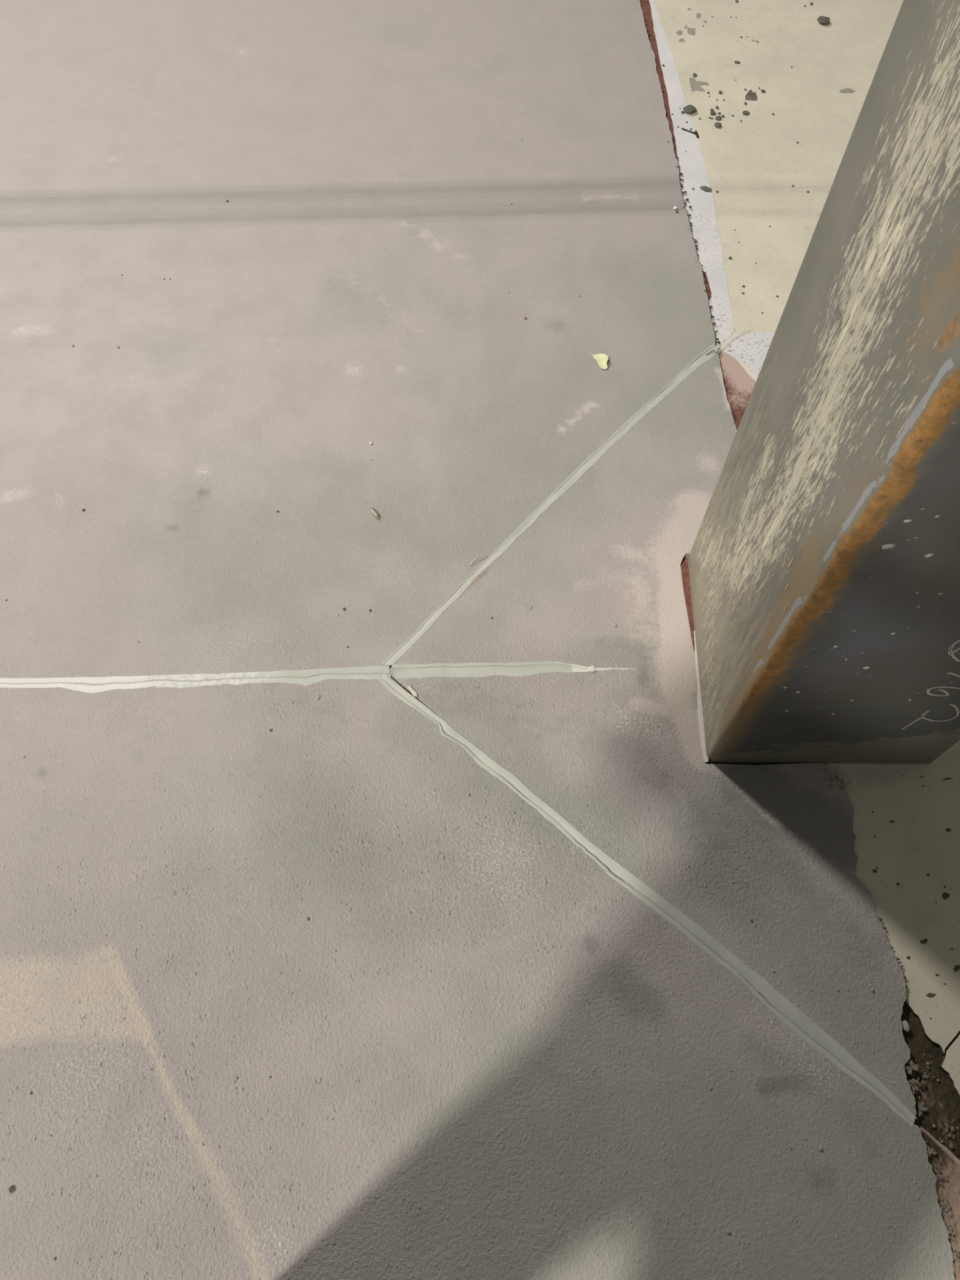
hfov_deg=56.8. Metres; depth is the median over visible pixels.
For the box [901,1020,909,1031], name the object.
edge stone
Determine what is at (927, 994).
speck
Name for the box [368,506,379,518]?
husk
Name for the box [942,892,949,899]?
speck
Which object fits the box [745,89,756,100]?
chip
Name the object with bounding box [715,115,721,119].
crumb
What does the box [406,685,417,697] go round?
crumb
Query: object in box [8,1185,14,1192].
pebble
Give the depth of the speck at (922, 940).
1.46 m
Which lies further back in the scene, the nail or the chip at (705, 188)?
the nail
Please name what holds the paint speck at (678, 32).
on the floor
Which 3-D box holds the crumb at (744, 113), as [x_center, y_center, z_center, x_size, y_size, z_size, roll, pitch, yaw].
[0.766,-1.518,2.557,0.020,0.006,0.020,31,65,15]
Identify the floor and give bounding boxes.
[0,0,959,1279]
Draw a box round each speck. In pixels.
[676,30,682,35]
[687,27,695,35]
[688,77,709,91]
[696,13,701,18]
[839,88,855,93]
[920,938,928,943]
[925,992,936,997]
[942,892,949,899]
[953,964,959,972]
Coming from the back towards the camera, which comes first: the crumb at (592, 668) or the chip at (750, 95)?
the chip at (750, 95)
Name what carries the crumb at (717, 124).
on the floor
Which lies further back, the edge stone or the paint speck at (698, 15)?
the paint speck at (698, 15)
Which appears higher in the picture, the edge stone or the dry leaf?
the dry leaf
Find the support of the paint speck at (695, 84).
on the floor
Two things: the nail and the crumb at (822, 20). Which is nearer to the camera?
the nail
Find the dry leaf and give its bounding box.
[589,353,608,368]
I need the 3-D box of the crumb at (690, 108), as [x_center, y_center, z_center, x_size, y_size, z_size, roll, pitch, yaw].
[0.603,-1.528,2.554,0.037,0.017,0.034,-34,67,-17]
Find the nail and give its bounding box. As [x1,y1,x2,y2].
[681,127,698,137]
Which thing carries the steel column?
on the floor
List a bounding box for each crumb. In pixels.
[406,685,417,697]
[588,665,595,672]
[683,104,696,113]
[714,122,721,127]
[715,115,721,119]
[742,111,749,115]
[817,15,830,23]
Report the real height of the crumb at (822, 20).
0.018 m
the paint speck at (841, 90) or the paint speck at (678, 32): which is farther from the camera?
the paint speck at (678, 32)
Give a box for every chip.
[700,186,711,191]
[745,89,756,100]
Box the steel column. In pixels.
[687,0,959,764]
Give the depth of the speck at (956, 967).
1.44 m
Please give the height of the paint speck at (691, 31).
0.001 m
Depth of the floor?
1.66 m
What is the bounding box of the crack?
[901,1002,959,1279]

